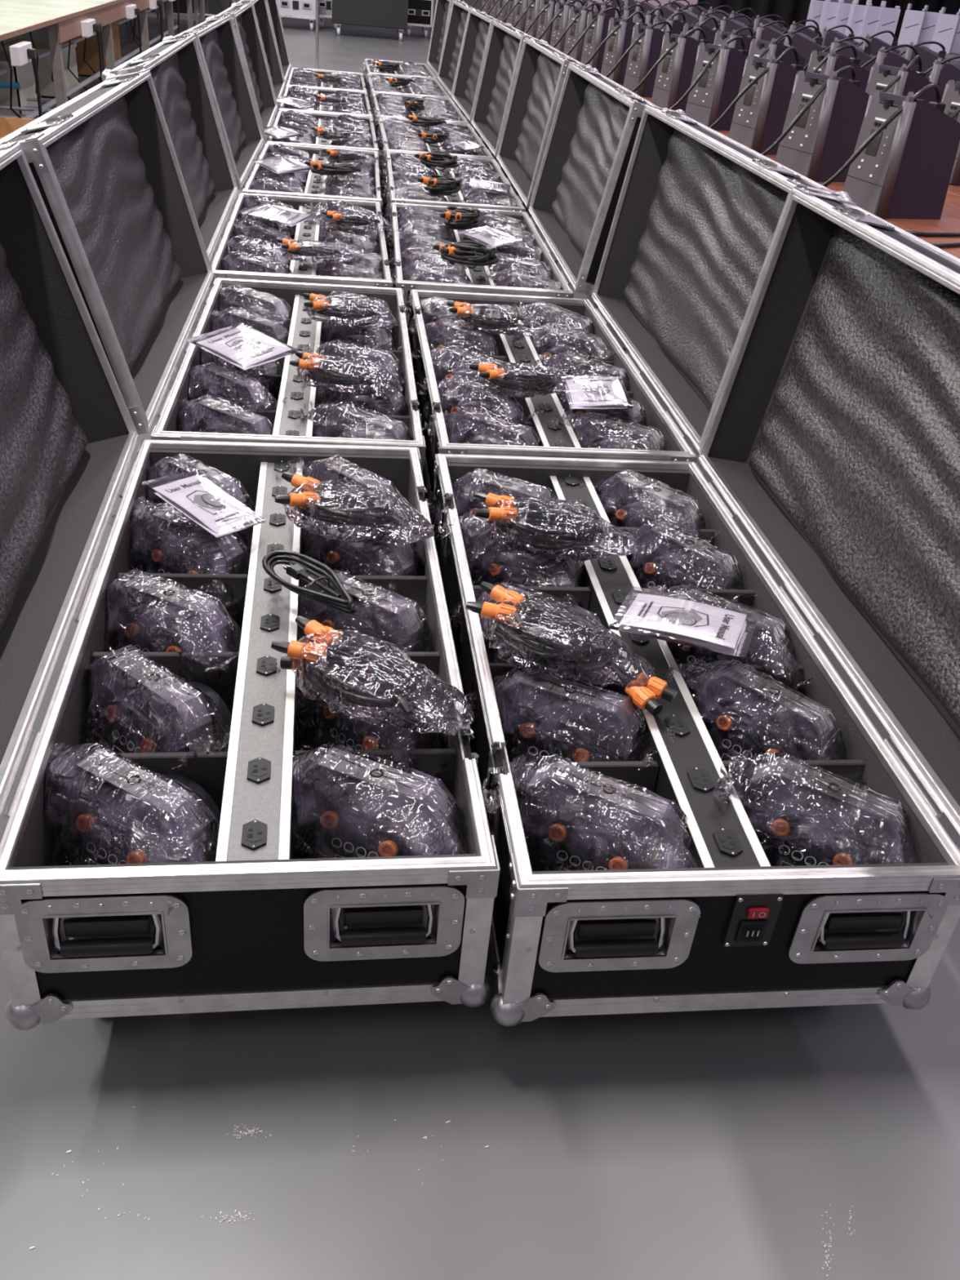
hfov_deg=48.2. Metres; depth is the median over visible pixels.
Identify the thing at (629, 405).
plastic bag
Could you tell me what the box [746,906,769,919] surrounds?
rocker switch
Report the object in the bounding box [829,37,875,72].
machine
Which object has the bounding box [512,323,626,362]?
plastic bag
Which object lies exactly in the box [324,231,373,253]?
light
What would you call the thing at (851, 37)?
lead
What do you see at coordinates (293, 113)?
light
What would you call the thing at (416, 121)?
power cable
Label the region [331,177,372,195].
light
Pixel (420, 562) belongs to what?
plastic bag
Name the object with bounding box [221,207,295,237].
plastic bag
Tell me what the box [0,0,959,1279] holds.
floor
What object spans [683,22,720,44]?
machine
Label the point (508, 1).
lead
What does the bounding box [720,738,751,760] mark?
print
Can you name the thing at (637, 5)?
lead
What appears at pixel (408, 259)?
light
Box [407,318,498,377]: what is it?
plastic bag
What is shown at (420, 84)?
plastic bag
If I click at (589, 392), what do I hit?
user manual
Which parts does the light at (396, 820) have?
locking knob, control panel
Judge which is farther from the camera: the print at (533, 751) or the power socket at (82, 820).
the print at (533, 751)
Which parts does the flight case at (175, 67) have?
lid corner, lid trim, lid, lid rail, lid corner, lid rail, lid rail, rim rail, rim rail, rim rail, rim rail, rim rail, rim rail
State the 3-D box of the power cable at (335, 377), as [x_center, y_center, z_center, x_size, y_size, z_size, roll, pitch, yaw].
[-0.367,-0.672,2.706,0.232,0.061,0.123,11,33,8]
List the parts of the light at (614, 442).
control panel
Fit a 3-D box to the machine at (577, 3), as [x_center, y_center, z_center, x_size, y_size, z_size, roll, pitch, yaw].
[0.884,-5.431,9.373,0.244,0.337,0.198,-8,35,-21]
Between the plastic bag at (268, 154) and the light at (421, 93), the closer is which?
the plastic bag at (268, 154)
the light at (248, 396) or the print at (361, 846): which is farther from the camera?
the light at (248, 396)
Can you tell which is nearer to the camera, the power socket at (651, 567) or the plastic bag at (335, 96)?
the power socket at (651, 567)
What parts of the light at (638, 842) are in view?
locking knob, control panel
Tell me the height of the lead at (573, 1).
0.352 m
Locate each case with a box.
[0,68,426,475]
[0,141,500,1030]
[101,33,393,288]
[168,13,382,211]
[210,0,379,156]
[233,0,372,116]
[266,0,366,91]
[276,0,315,31]
[318,0,336,29]
[364,0,465,86]
[366,0,483,103]
[371,8,509,133]
[377,20,543,195]
[382,36,592,244]
[389,62,669,334]
[404,0,433,37]
[409,103,850,522]
[431,186,959,1026]
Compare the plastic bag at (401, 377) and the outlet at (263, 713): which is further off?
the plastic bag at (401, 377)
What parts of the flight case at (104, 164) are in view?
lid corner, lid trim, lid, lid rail, lid rail, lid corner, lid corner, lid rail, lid rail, rim rail, rim rail, rim rail, rim rail, rim rail, panel, rim rail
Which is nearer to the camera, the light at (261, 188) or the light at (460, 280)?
the light at (460, 280)
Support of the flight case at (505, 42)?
on the floor
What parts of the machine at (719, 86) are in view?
panel, latch knob, corner post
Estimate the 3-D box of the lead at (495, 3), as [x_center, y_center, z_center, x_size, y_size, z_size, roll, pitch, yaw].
[0.176,-5.945,10.043,0.377,0.368,0.220,7,32,2]
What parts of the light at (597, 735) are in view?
locking knob, control panel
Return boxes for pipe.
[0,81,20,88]
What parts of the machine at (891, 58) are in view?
panel, corner post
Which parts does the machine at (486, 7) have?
panel, corner post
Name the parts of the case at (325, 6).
handle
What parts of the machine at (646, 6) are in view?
corner post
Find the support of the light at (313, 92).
in the plastic bag at (292, 87)
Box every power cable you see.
[271,615,426,715]
[275,472,400,532]
[276,238,340,260]
[288,351,375,389]
[302,293,377,323]
[305,160,360,181]
[311,126,350,139]
[314,73,342,82]
[314,94,346,106]
[321,210,380,229]
[322,148,367,162]
[372,62,399,72]
[385,77,413,88]
[404,98,425,113]
[404,115,446,130]
[414,151,459,170]
[417,130,448,147]
[417,174,462,195]
[432,240,498,269]
[440,206,479,230]
[446,301,523,329]
[466,581,613,673]
[468,363,557,392]
[473,492,604,550]
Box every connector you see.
[280,655,332,671]
[608,662,662,715]
[611,660,677,702]
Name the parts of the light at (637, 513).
control panel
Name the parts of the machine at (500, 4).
panel, corner post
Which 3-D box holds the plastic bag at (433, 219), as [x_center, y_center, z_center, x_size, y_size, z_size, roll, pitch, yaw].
[-0.244,-1.736,4.660,0.398,0.246,0.220,22,36,24]
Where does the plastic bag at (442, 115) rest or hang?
in the flight case at (478, 25)
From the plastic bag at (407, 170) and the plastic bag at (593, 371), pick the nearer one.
the plastic bag at (593, 371)
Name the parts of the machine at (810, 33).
corner post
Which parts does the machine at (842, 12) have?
plate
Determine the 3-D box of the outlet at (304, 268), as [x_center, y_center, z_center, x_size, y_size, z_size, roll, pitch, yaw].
[-0.622,-1.308,3.775,0.031,0.005,0.054,1,33,-8]
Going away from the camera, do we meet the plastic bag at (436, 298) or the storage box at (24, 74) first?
the plastic bag at (436, 298)
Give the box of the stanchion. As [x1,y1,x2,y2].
[307,0,326,70]
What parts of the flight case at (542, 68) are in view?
rim rail, rim rail, rim rail, rim rail, rim rail, rim rail, lid rail, lid rail, lid corner, lid corner, lid rail, lid rail, lid, lid trim, lid corner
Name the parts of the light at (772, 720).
locking knob, control panel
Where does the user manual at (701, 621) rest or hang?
on the plastic bag at (743, 643)
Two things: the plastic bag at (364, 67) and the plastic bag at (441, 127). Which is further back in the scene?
the plastic bag at (364, 67)
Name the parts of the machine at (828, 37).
corner post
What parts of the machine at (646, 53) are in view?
panel, latch knob, corner post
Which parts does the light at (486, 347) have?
control panel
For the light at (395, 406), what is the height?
0.231 m
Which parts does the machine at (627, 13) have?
panel, corner post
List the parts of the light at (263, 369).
control panel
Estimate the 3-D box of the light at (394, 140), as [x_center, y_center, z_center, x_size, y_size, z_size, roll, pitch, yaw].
[-0.430,-2.833,6.361,0.220,0.227,0.180,21,36,23]
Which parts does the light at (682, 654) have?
control panel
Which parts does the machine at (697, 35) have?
panel, corner post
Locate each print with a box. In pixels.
[86,842,127,865]
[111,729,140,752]
[329,728,362,750]
[331,837,377,857]
[528,746,569,759]
[556,850,605,871]
[687,655,705,663]
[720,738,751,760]
[778,844,828,866]
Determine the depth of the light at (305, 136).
6.17 m
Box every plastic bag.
[7,742,231,921]
[56,644,233,768]
[75,568,249,695]
[107,501,249,622]
[117,453,255,555]
[142,469,265,537]
[168,360,287,413]
[176,394,273,435]
[184,337,283,400]
[186,322,298,369]
[194,306,288,366]
[204,284,292,330]
[210,250,293,274]
[213,235,291,274]
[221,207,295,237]
[223,219,292,257]
[231,195,295,226]
[240,177,304,193]
[241,202,314,226]
[244,170,305,192]
[250,164,306,182]
[253,155,312,173]
[255,151,310,182]
[257,143,311,161]
[262,136,314,145]
[262,653,451,775]
[263,124,303,138]
[266,121,316,140]
[273,115,318,128]
[275,108,328,124]
[275,454,433,529]
[276,96,312,106]
[276,102,319,111]
[276,128,315,144]
[280,240,355,263]
[282,77,321,93]
[282,85,319,95]
[283,80,319,94]
[283,479,434,542]
[284,103,319,110]
[286,75,320,84]
[287,70,322,82]
[287,94,319,108]
[288,67,317,74]
[288,89,319,101]
[289,629,475,735]
[290,741,492,892]
[293,369,428,430]
[293,400,429,453]
[294,256,383,279]
[296,355,402,396]
[297,568,435,692]
[300,506,427,612]
[302,338,415,391]
[303,210,393,257]
[305,295,397,327]
[306,199,386,233]
[307,183,390,232]
[311,174,382,197]
[312,227,380,254]
[314,126,360,142]
[316,74,349,84]
[316,94,354,107]
[316,241,382,270]
[318,148,380,177]
[320,120,378,137]
[320,321,410,359]
[322,80,367,92]
[322,114,377,137]
[324,106,374,119]
[325,71,360,79]
[325,149,377,164]
[326,93,364,106]
[326,125,382,151]
[327,170,382,189]
[327,210,392,230]
[327,290,399,343]
[328,138,380,168]
[329,160,375,180]
[330,78,360,86]
[331,84,361,89]
[331,133,369,147]
[333,90,364,102]
[333,97,365,113]
[333,102,367,113]
[337,74,361,84]
[359,62,372,73]
[360,59,390,75]
[362,66,393,77]
[363,63,395,75]
[363,69,395,89]
[363,74,396,89]
[363,75,404,88]
[365,80,399,90]
[365,84,402,102]
[367,86,404,102]
[368,93,404,114]
[369,96,404,111]
[370,100,413,124]
[370,105,413,135]
[371,110,413,135]
[373,117,430,137]
[376,123,422,137]
[376,129,422,160]
[376,135,427,173]
[378,142,429,179]
[379,152,441,194]
[379,168,428,207]
[380,178,444,214]
[382,159,438,184]
[382,186,448,229]
[382,205,450,257]
[384,217,455,269]
[386,229,453,276]
[388,246,479,277]
[391,261,472,288]
[395,61,425,68]
[400,69,431,75]
[400,71,432,77]
[402,63,427,72]
[403,66,435,75]
[405,83,439,93]
[405,296,492,359]
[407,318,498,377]
[408,76,435,84]
[409,80,438,89]
[411,344,513,400]
[413,86,451,98]
[413,96,450,105]
[415,89,445,96]
[416,373,544,441]
[417,104,457,115]
[417,108,468,120]
[422,100,453,111]
[424,113,463,121]
[426,406,541,492]
[429,125,473,141]
[429,467,560,552]
[432,123,468,133]
[433,158,494,171]
[435,146,486,155]
[440,509,585,607]
[441,140,481,154]
[442,164,511,186]
[445,133,485,146]
[447,173,515,194]
[448,139,484,150]
[448,580,617,691]
[453,302,542,335]
[457,225,522,247]
[460,183,509,202]
[462,193,516,206]
[465,664,675,766]
[469,178,510,193]
[474,209,528,241]
[474,266,562,289]
[480,361,573,398]
[480,593,656,687]
[482,497,639,561]
[484,221,535,261]
[484,754,702,918]
[487,252,553,288]
[488,241,558,264]
[507,300,594,355]
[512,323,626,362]
[536,350,629,385]
[550,408,666,450]
[556,390,648,426]
[560,373,633,408]
[591,469,720,553]
[608,586,759,657]
[618,518,756,603]
[642,584,813,693]
[662,658,869,786]
[713,748,933,919]
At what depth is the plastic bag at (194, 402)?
2.57 m
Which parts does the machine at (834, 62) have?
panel, latch knob, corner post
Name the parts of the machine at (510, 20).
corner post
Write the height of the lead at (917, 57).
0.368 m
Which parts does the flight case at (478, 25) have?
rim rail, rim rail, rim rail, rim rail, lid rail, lid rail, lid rail, lid rail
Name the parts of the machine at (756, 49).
latch knob, panel, corner post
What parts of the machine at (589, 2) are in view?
corner post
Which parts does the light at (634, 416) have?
control panel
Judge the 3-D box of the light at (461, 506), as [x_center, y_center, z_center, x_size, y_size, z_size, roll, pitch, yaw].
[0.057,-0.247,2.386,0.255,0.227,0.181,20,35,22]
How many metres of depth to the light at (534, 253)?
4.22 m
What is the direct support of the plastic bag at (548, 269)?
in the flight case at (596, 122)
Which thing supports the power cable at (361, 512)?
in the plastic bag at (408, 535)
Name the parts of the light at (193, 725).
control panel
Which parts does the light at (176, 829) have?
locking knob, control panel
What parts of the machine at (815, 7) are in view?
plate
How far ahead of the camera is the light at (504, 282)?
3.83 m
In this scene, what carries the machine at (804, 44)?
on the display table at (949, 221)
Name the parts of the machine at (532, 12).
panel, corner post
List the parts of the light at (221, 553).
locking knob, control panel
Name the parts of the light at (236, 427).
control panel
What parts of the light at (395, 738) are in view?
locking knob, control panel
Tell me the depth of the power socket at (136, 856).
1.41 m
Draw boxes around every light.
[63,748,221,865]
[100,650,231,753]
[112,573,239,652]
[142,506,249,573]
[160,456,255,510]
[188,398,272,435]
[198,365,273,410]
[213,354,280,375]
[217,309,287,344]
[225,287,289,318]
[229,255,285,273]
[232,240,288,266]
[243,225,286,247]
[244,214,289,234]
[248,198,288,208]
[257,182,299,192]
[260,173,300,190]
[266,168,302,181]
[272,155,308,172]
[273,147,308,160]
[278,137,310,143]
[283,133,311,143]
[284,124,315,137]
[286,112,315,125]
[286,118,315,130]
[288,105,315,111]
[290,104,315,110]
[293,76,317,84]
[293,83,316,86]
[293,88,316,97]
[293,92,316,101]
[293,97,315,105]
[294,79,316,84]
[295,746,460,858]
[297,72,315,76]
[310,573,429,652]
[313,671,444,750]
[315,460,404,515]
[315,524,419,576]
[320,261,377,279]
[324,220,376,239]
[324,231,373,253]
[324,342,399,380]
[324,404,410,440]
[325,245,382,272]
[328,204,375,224]
[328,382,406,415]
[329,293,389,324]
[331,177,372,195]
[331,186,372,198]
[332,319,391,350]
[334,172,371,185]
[336,86,358,89]
[336,135,365,146]
[336,141,368,147]
[337,106,362,111]
[337,109,364,114]
[338,122,368,135]
[338,128,368,141]
[338,160,369,174]
[339,92,360,97]
[339,116,367,128]
[340,95,361,104]
[341,75,360,85]
[341,152,372,168]
[375,85,398,91]
[376,78,387,82]
[378,95,402,102]
[379,88,400,93]
[380,98,404,107]
[381,102,407,111]
[382,107,409,116]
[385,112,405,116]
[386,120,416,131]
[388,132,421,144]
[389,125,419,137]
[389,138,422,151]
[391,145,425,151]
[394,155,427,170]
[396,182,439,199]
[397,171,425,188]
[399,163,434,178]
[400,208,445,229]
[401,190,443,201]
[403,221,448,241]
[404,235,447,257]
[404,250,462,275]
[407,266,465,284]
[410,82,434,88]
[411,78,435,86]
[413,85,436,93]
[419,92,442,96]
[422,298,468,328]
[424,98,448,106]
[424,102,449,111]
[427,106,454,115]
[431,111,456,119]
[431,320,494,355]
[436,115,461,121]
[437,347,502,383]
[439,124,464,134]
[440,136,472,146]
[443,377,519,421]
[444,129,472,141]
[446,143,477,154]
[448,149,481,155]
[450,409,537,446]
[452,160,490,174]
[456,471,555,524]
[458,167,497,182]
[460,177,495,192]
[466,187,504,204]
[468,195,512,206]
[468,528,583,586]
[478,213,522,232]
[480,585,594,662]
[490,244,540,262]
[491,256,547,280]
[492,226,533,248]
[498,668,638,762]
[501,271,558,289]
[519,760,683,871]
[527,304,593,334]
[533,327,604,360]
[552,353,627,389]
[565,402,644,425]
[575,415,663,450]
[604,474,700,528]
[629,523,737,589]
[666,588,787,664]
[696,664,836,760]
[742,757,905,866]
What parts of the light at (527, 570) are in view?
locking knob, control panel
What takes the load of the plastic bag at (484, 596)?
in the flight case at (833, 436)
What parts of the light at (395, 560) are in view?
locking knob, control panel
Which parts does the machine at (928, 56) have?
corner post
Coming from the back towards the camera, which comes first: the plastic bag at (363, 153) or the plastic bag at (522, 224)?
the plastic bag at (363, 153)
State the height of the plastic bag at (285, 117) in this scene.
0.249 m
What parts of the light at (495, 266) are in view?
control panel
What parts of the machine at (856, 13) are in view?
plate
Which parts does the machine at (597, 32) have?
panel, corner post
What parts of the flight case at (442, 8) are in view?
rim rail, rim rail, rim rail, rim rail, lid rail, lid rail, lid rail, lid corner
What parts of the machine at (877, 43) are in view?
corner post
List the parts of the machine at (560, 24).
panel, corner post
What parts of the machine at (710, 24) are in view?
corner post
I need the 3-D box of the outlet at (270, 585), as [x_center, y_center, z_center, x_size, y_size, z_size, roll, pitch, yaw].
[-0.371,-0.100,1.922,0.031,0.005,0.054,0,33,-8]
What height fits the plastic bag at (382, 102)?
0.253 m
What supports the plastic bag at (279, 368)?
in the flight case at (104, 164)
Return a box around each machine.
[481,0,491,15]
[489,0,497,17]
[496,0,508,23]
[506,0,516,26]
[513,0,528,32]
[524,0,555,38]
[535,0,565,45]
[550,1,582,53]
[563,5,599,62]
[567,0,592,7]
[578,0,599,11]
[580,10,622,73]
[593,1,622,17]
[600,16,647,84]
[608,0,624,8]
[614,5,645,21]
[622,22,675,97]
[623,0,641,10]
[632,10,665,25]
[635,0,661,14]
[650,31,709,112]
[653,15,687,35]
[654,3,675,19]
[666,0,688,10]
[673,7,701,26]
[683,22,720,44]
[684,42,754,130]
[688,3,712,15]
[698,12,726,30]
[707,6,731,20]
[713,29,755,55]
[720,16,755,36]
[728,55,803,155]
[729,10,756,26]
[748,38,804,70]
[753,15,786,32]
[755,22,787,44]
[775,70,869,182]
[783,28,827,73]
[790,21,819,40]
[805,0,831,31]
[806,49,870,91]
[818,0,844,32]
[821,26,858,53]
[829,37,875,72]
[832,0,853,34]
[842,90,959,219]
[844,0,872,42]
[857,0,881,43]
[861,34,900,63]
[865,63,935,102]
[874,0,900,45]
[875,46,923,71]
[897,3,926,48]
[904,41,950,79]
[919,4,941,48]
[928,57,959,102]
[929,7,959,53]
[941,80,959,185]
[951,8,959,53]
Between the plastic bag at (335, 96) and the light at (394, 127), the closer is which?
the light at (394, 127)
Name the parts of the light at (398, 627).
control panel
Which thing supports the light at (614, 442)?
in the plastic bag at (606, 430)
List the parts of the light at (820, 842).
control panel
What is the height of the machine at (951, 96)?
0.337 m
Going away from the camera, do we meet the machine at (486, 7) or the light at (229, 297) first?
the light at (229, 297)
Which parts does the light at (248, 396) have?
control panel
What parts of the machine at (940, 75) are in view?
panel, corner post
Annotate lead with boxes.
[0,40,21,118]
[28,31,46,103]
[51,70,71,100]
[66,39,88,90]
[83,37,100,79]
[132,17,138,40]
[133,17,139,47]
[262,550,356,613]
[479,0,488,11]
[486,0,498,14]
[495,0,510,18]
[502,0,521,22]
[513,0,535,27]
[524,0,567,33]
[537,0,584,39]
[552,2,599,47]
[566,7,621,55]
[584,10,644,65]
[596,0,620,11]
[604,20,672,77]
[617,4,644,17]
[631,0,661,9]
[631,27,706,93]
[638,7,663,25]
[652,1,681,13]
[659,12,685,30]
[665,0,689,6]
[669,35,745,110]
[672,4,702,14]
[685,1,711,10]
[687,17,718,36]
[692,11,728,24]
[706,4,733,13]
[709,46,799,128]
[711,14,752,30]
[724,26,753,42]
[728,8,755,17]
[748,20,789,35]
[752,14,782,24]
[758,33,791,57]
[760,65,856,155]
[777,25,822,43]
[782,19,818,33]
[803,36,871,71]
[812,44,857,72]
[813,24,853,39]
[821,83,941,186]
[856,30,897,46]
[861,44,918,68]
[879,54,922,97]
[898,41,945,55]
[905,230,959,236]
[924,54,959,74]
[931,242,959,248]
[950,106,959,118]
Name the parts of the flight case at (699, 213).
rim rail, panel, trim, rim rail, rim rail, rim rail, rim rail, lid rail, rim rail, lid rail, lid corner, lid rail, lid, lid rail, lid trim, lid corner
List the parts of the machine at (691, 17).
corner post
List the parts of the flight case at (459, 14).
rim rail, rim rail, rim rail, rim rail, lid rail, lid rail, lid rail, lid rail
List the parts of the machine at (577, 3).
corner post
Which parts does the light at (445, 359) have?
control panel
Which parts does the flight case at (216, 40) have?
lid corner, lid trim, lid, lid rail, lid corner, lid rail, lid corner, lid rail, lid rail, rim rail, rim rail, rim rail, rim rail, rim rail, rim rail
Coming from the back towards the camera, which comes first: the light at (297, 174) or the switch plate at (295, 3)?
the switch plate at (295, 3)
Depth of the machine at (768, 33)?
6.96 m
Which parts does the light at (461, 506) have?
control panel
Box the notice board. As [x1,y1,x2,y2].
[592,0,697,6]
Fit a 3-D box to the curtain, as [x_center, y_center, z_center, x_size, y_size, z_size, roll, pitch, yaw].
[7.164,-11.330,17.917,7.000,3.600,0.200,0,33,-8]
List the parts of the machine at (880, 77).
panel, latch knob, corner post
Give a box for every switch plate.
[292,0,298,9]
[325,0,331,9]
[415,8,421,17]
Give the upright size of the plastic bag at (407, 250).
0.250 m
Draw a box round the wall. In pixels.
[231,0,698,18]
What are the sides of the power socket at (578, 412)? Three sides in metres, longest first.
0.027 x 0.026 x 0.024 m
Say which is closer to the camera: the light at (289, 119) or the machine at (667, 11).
the light at (289, 119)
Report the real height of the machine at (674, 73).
0.337 m
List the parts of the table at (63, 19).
power strip, leg, rail, power strip, rail, leg, power strip, leg, leg, leg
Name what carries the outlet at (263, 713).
attached to the flight case at (263, 927)
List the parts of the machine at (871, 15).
plate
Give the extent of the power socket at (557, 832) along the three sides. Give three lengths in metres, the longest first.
0.027 x 0.026 x 0.024 m
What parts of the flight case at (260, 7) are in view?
lid rail, lid rail, lid rail, rim rail, rim rail, rim rail, rim rail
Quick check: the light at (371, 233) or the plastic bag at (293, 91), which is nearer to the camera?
the light at (371, 233)
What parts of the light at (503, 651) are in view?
locking knob, control panel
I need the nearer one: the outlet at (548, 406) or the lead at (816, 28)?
the outlet at (548, 406)
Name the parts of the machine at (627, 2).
corner post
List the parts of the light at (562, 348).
control panel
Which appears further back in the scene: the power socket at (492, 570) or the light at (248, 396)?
the light at (248, 396)
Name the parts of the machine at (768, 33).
corner post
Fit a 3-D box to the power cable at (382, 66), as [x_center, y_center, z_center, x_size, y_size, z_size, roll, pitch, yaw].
[-0.825,-5.071,9.514,0.234,0.080,0.146,-21,41,-35]
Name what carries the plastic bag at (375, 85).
in the flight case at (459, 14)
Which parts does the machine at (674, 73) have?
panel, latch knob, corner post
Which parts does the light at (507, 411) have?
control panel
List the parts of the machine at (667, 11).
corner post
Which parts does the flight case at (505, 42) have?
panel, rim rail, rim rail, rim rail, rim rail, rim rail, lid rail, lid rail, lid rail, lid rail, lid trim, lid corner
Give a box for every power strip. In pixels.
[149,0,164,41]
[168,0,179,34]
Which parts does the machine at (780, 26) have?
corner post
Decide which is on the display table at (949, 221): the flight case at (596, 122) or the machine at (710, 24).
the machine at (710, 24)
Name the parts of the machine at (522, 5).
panel, corner post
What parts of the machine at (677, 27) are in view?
panel, corner post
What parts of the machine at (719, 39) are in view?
latch knob, panel, corner post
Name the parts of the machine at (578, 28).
panel, corner post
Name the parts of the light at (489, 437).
control panel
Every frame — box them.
[0,97,57,112]
[0,105,53,119]
[0,112,39,117]
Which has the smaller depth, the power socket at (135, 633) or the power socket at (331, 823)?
the power socket at (331, 823)
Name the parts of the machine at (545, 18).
panel, corner post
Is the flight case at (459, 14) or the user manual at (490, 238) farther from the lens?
the flight case at (459, 14)
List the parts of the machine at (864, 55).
corner post, panel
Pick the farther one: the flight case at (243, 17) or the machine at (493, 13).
the machine at (493, 13)
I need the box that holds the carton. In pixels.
[0,116,35,138]
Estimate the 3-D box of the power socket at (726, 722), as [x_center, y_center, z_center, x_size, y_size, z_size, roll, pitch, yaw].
[0.401,0.135,1.754,0.027,0.026,0.024,30,40,30]
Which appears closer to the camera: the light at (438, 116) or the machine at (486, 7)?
the light at (438, 116)
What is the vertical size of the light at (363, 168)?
0.228 m
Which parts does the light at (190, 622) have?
locking knob, control panel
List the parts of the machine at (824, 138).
panel, latch knob, corner post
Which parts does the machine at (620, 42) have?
panel, latch knob, corner post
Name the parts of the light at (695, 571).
locking knob, control panel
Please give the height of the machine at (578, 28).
0.337 m
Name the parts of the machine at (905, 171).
panel, latch knob, corner post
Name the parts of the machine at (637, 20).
panel, corner post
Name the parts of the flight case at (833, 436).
rim rail, panel, rim rail, trim, rim rail, rim rail, handle, trim, panel, rim rail, lid rail, rim rail, lid corner, lid rail, handle, lid rail, lid, lid trim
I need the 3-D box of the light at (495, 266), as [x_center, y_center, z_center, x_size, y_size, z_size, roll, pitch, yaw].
[0.148,-1.329,4.094,0.259,0.231,0.181,21,36,25]
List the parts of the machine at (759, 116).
panel, latch knob, corner post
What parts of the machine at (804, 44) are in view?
corner post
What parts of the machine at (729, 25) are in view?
corner post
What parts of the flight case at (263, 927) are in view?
lid corner, lid rail, lid rail, rim rail, lid rail, handle, panel, rim rail, trim, rim rail, handle, rim rail, rim rail, panel, rim rail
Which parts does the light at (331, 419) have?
control panel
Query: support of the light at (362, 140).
in the plastic bag at (364, 138)
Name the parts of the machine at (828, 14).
plate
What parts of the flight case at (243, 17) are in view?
lid corner, lid trim, lid, lid rail, lid rail, lid rail, lid rail, rim rail, rim rail, rim rail, rim rail, rim rail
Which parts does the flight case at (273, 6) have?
lid rail, lid rail, lid rail, rim rail, rim rail, rim rail, rim rail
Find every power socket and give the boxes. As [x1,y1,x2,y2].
[75,813,94,832]
[105,705,120,720]
[124,622,139,637]
[127,850,146,863]
[139,738,155,752]
[151,549,164,561]
[166,645,181,652]
[186,570,198,573]
[320,810,339,829]
[321,619,335,629]
[323,703,338,719]
[326,551,339,564]
[362,736,378,749]
[377,840,397,856]
[436,345,444,353]
[444,373,453,382]
[450,406,460,415]
[470,507,479,518]
[488,563,502,575]
[519,722,535,738]
[542,351,551,358]
[547,823,566,841]
[573,747,590,761]
[575,411,584,420]
[608,856,628,869]
[615,509,627,519]
[643,562,657,574]
[681,644,693,648]
[715,715,733,730]
[764,749,779,754]
[770,818,790,836]
[832,853,852,865]
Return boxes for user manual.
[152,475,258,533]
[195,326,291,366]
[248,204,309,224]
[257,157,309,172]
[264,126,297,137]
[276,97,306,106]
[453,141,480,149]
[462,227,517,246]
[472,179,506,192]
[565,377,627,406]
[618,593,746,648]
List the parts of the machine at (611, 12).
panel, corner post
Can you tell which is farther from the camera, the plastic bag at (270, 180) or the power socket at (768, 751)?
the plastic bag at (270, 180)
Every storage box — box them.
[0,38,79,97]
[0,51,39,115]
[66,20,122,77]
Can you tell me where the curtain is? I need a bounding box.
[697,0,959,42]
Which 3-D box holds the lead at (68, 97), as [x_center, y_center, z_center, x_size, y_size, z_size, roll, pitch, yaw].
[-3.311,-4.677,8.609,0.130,0.697,0.929,7,32,2]
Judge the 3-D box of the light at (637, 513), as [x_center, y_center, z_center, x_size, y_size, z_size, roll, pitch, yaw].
[0.384,-0.241,2.425,0.260,0.233,0.181,31,40,32]
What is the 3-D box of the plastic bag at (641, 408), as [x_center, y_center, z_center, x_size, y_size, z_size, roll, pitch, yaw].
[0.325,-0.546,2.888,0.352,0.246,0.210,28,39,31]
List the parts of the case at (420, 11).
handle, handle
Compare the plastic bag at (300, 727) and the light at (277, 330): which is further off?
the light at (277, 330)
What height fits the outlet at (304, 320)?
0.005 m
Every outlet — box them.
[240,819,266,850]
[247,756,271,784]
[252,702,274,726]
[256,655,276,676]
[260,613,279,631]
[263,577,281,593]
[266,542,284,555]
[269,512,285,526]
[271,485,287,497]
[274,461,288,472]
[284,429,299,435]
[288,409,301,419]
[290,391,303,399]
[293,374,304,382]
[297,343,308,351]
[298,265,307,270]
[299,330,310,337]
[301,317,311,324]
[302,232,311,236]
[302,306,312,311]
[303,225,311,229]
[472,266,481,271]
[512,341,524,348]
[518,355,530,362]
[538,402,552,411]
[546,421,560,431]
[555,440,569,447]
[563,475,579,486]
[597,556,617,571]
[611,589,628,604]
[628,632,648,644]
[664,714,689,737]
[687,766,714,793]
[712,826,742,857]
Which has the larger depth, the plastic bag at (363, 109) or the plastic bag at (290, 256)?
the plastic bag at (363, 109)
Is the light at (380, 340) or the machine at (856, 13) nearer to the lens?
the light at (380, 340)
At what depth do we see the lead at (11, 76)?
6.95 m
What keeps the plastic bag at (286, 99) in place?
on the flight case at (260, 7)
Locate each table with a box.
[0,0,193,119]
[476,8,959,258]
[857,43,959,65]
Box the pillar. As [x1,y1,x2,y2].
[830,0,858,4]
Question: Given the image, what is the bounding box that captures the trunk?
[332,0,408,40]
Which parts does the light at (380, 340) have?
control panel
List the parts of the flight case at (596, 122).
rim rail, panel, rim rail, rim rail, panel, handle, rim rail, rim rail, rim rail, lid rail, lid rail, lid corner, lid corner, lid rail, lid rail, lid, lid trim, lid corner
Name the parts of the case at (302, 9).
handle, handle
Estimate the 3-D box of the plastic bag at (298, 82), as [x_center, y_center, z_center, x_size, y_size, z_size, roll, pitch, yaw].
[-1.355,-4.188,8.332,0.397,0.249,0.226,20,35,21]

